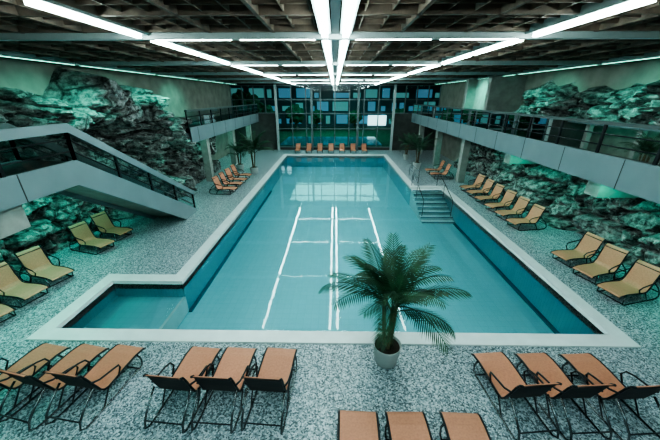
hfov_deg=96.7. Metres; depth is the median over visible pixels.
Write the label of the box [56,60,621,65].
cross beam
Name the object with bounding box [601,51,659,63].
light fixture
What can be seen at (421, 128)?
column
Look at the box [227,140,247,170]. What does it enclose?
potted palm
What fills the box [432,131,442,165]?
column
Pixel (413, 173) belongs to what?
pool handrail
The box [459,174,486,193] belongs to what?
lounge chair
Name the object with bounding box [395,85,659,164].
balcony railing
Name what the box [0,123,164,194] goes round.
stair railing
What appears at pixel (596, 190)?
bracket
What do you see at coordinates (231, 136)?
column
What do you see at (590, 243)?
lounge chair
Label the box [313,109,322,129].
tree
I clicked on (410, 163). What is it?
guard rail
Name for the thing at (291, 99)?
window
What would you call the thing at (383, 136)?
ground
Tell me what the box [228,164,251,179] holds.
lounge chair
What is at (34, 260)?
lounge chair
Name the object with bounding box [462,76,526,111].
wall niche
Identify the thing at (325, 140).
pool
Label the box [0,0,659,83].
ceiling
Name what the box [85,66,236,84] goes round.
light fixture
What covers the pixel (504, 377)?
lounge chair
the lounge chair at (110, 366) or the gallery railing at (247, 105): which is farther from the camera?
the gallery railing at (247, 105)
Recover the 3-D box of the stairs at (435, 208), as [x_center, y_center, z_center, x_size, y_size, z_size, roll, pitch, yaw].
[6.358,-0.938,18.372,1.930,1.171,3.204,0,23,1]
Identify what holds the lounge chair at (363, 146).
on the floor
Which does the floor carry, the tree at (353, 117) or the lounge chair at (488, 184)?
the lounge chair at (488, 184)
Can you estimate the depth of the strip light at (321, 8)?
5.40 m
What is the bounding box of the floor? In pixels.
[0,150,659,439]
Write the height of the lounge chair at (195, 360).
1.102 m
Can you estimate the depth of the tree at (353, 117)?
52.17 m
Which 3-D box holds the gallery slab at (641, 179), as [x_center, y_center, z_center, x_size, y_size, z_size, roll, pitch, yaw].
[10.051,-4.660,16.530,2.816,0.880,33.600,0,23,1]
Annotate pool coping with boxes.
[26,154,640,347]
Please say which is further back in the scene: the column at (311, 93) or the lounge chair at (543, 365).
the column at (311, 93)
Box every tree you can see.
[232,89,259,112]
[251,103,274,112]
[285,104,304,130]
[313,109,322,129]
[348,109,361,130]
[390,108,406,119]
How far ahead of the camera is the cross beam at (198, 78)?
22.14 m
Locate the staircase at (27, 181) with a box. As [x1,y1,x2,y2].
[0,160,196,218]
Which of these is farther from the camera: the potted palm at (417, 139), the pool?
the pool
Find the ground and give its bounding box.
[279,127,390,146]
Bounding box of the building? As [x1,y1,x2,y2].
[231,86,440,126]
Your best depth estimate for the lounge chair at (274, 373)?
5.91 m
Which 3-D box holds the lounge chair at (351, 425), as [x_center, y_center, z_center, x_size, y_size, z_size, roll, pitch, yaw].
[0.465,3.597,4.475,0.836,1.102,1.711,1,23,2]
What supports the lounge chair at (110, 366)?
on the floor
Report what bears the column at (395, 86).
on the floor
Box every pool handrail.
[411,173,423,215]
[436,174,452,215]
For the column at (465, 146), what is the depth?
20.21 m
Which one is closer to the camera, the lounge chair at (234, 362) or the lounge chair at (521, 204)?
the lounge chair at (234, 362)
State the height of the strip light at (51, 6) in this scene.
0.230 m
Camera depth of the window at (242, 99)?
31.61 m
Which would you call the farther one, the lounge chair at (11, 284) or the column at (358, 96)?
the column at (358, 96)
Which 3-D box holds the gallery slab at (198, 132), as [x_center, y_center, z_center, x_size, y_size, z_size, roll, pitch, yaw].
[-9.376,-8.111,24.740,2.816,0.880,16.400,0,23,1]
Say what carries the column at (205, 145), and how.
on the floor
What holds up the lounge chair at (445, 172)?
on the floor
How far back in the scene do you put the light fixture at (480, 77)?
20.02 m
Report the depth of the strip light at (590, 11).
5.41 m
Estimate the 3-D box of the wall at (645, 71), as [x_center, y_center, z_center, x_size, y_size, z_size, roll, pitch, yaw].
[11.584,-3.784,14.485,0.300,7.550,38.000,0,23,1]
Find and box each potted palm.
[226,131,272,174]
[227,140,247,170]
[318,233,471,368]
[394,131,416,159]
[399,131,436,168]
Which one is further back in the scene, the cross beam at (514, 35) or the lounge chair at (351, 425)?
the cross beam at (514, 35)
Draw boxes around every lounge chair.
[0,261,49,307]
[0,298,15,322]
[0,342,70,419]
[0,343,108,431]
[14,245,74,287]
[42,344,145,431]
[67,221,115,254]
[89,211,133,241]
[143,346,222,433]
[190,346,257,433]
[209,175,237,194]
[216,172,242,188]
[222,168,247,183]
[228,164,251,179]
[241,347,297,434]
[295,143,300,152]
[306,143,311,152]
[317,143,322,152]
[328,143,333,152]
[336,409,380,439]
[339,143,344,152]
[350,143,355,152]
[361,144,366,152]
[384,411,432,439]
[425,160,445,174]
[430,163,453,178]
[439,411,491,439]
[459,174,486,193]
[466,178,495,198]
[471,351,561,439]
[474,183,505,204]
[484,189,517,213]
[494,196,530,221]
[505,203,546,230]
[514,352,616,439]
[550,231,605,267]
[558,353,659,439]
[571,243,629,284]
[595,259,659,305]
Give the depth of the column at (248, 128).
30.36 m
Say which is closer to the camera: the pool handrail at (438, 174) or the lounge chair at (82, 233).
the lounge chair at (82, 233)
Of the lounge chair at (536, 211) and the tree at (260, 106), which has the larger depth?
the tree at (260, 106)
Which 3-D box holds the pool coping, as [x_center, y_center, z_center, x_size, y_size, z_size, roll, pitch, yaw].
[0.173,-1.907,19.060,15.090,0.125,25.700,0,23,1]
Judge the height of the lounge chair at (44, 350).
1.102 m
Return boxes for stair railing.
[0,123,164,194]
[0,123,195,207]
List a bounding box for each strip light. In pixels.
[24,0,295,84]
[311,0,359,84]
[374,0,655,84]
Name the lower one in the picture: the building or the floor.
the floor
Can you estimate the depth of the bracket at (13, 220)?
6.93 m
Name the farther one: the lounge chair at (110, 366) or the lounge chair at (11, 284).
the lounge chair at (11, 284)
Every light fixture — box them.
[0,51,75,64]
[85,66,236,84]
[434,80,465,83]
[474,75,510,78]
[517,65,593,73]
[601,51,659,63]
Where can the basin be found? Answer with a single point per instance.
(268, 272)
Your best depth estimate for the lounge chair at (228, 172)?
20.31 m
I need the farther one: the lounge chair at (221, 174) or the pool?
the pool
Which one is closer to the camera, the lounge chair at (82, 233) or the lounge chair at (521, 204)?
the lounge chair at (82, 233)
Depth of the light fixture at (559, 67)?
14.04 m
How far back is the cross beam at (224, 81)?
27.37 m
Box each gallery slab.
[185,113,258,143]
[411,113,659,203]
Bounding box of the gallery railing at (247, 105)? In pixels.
[184,104,257,129]
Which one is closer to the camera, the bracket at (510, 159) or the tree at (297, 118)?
the bracket at (510, 159)
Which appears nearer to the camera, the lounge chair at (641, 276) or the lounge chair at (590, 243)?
the lounge chair at (641, 276)
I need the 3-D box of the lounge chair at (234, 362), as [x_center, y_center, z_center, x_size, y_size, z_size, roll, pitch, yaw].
[-2.051,3.031,5.821,0.836,1.102,1.711,1,23,3]
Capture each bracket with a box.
[0,205,30,239]
[503,153,536,163]
[584,181,639,197]
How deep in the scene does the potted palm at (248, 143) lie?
22.18 m
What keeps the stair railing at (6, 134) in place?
attached to the staircase at (27, 181)
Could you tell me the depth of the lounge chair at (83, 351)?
5.91 m
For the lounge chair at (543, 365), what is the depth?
5.66 m
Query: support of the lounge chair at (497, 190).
on the floor
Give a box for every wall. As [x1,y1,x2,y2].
[0,56,235,255]
[229,83,441,149]
[433,58,659,246]
[453,78,659,280]
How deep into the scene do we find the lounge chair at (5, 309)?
7.89 m
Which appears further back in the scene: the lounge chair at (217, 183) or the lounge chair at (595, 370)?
the lounge chair at (217, 183)
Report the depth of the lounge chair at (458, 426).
5.03 m
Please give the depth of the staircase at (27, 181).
8.78 m
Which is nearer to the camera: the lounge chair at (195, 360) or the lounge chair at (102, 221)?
the lounge chair at (195, 360)
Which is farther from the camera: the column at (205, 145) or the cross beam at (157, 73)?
the column at (205, 145)
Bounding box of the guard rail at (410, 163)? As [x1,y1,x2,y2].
[409,163,419,180]
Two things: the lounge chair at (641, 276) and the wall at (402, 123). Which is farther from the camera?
the wall at (402, 123)
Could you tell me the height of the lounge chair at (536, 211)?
1.049 m
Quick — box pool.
[280,137,381,145]
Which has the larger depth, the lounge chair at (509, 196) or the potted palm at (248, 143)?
the potted palm at (248, 143)
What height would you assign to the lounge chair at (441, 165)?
1.049 m
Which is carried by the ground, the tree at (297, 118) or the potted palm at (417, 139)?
the tree at (297, 118)
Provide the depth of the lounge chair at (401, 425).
5.04 m
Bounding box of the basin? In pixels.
[63,156,602,333]
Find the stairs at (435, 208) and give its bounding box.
[409,189,454,223]
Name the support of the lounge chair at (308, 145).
on the floor
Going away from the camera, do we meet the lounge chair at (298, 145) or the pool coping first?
the pool coping
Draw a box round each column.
[200,138,213,181]
[227,130,237,164]
[246,125,253,153]
[273,85,279,149]
[310,85,313,150]
[356,85,359,150]
[389,85,396,150]
[417,125,424,153]
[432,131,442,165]
[455,139,470,182]
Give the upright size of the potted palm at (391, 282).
2.954 m
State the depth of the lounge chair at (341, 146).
32.02 m
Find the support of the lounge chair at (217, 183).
on the floor
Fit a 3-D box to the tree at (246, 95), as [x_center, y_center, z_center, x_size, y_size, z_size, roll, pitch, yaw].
[-14.252,-18.084,48.850,5.713,6.882,5.789,-9,24,-20]
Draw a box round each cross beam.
[0,31,659,40]
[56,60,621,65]
[142,72,531,74]
[188,78,473,79]
[216,81,455,82]
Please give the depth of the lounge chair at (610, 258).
9.70 m
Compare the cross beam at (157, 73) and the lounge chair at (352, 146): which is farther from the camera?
the lounge chair at (352, 146)
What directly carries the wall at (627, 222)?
on the floor
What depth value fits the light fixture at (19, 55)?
10.15 m
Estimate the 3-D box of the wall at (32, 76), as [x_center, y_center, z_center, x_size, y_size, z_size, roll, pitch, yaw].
[-11.113,-3.922,14.814,0.300,7.550,38.000,0,23,1]
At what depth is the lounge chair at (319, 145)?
32.06 m
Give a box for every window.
[229,85,273,113]
[276,85,393,147]
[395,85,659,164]
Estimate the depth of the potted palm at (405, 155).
27.93 m
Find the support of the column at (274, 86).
on the floor
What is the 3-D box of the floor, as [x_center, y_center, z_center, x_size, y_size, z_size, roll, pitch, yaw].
[0.236,-0.511,16.054,22.400,0.300,38.000,0,23,1]
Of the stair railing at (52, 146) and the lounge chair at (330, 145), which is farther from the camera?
the lounge chair at (330, 145)

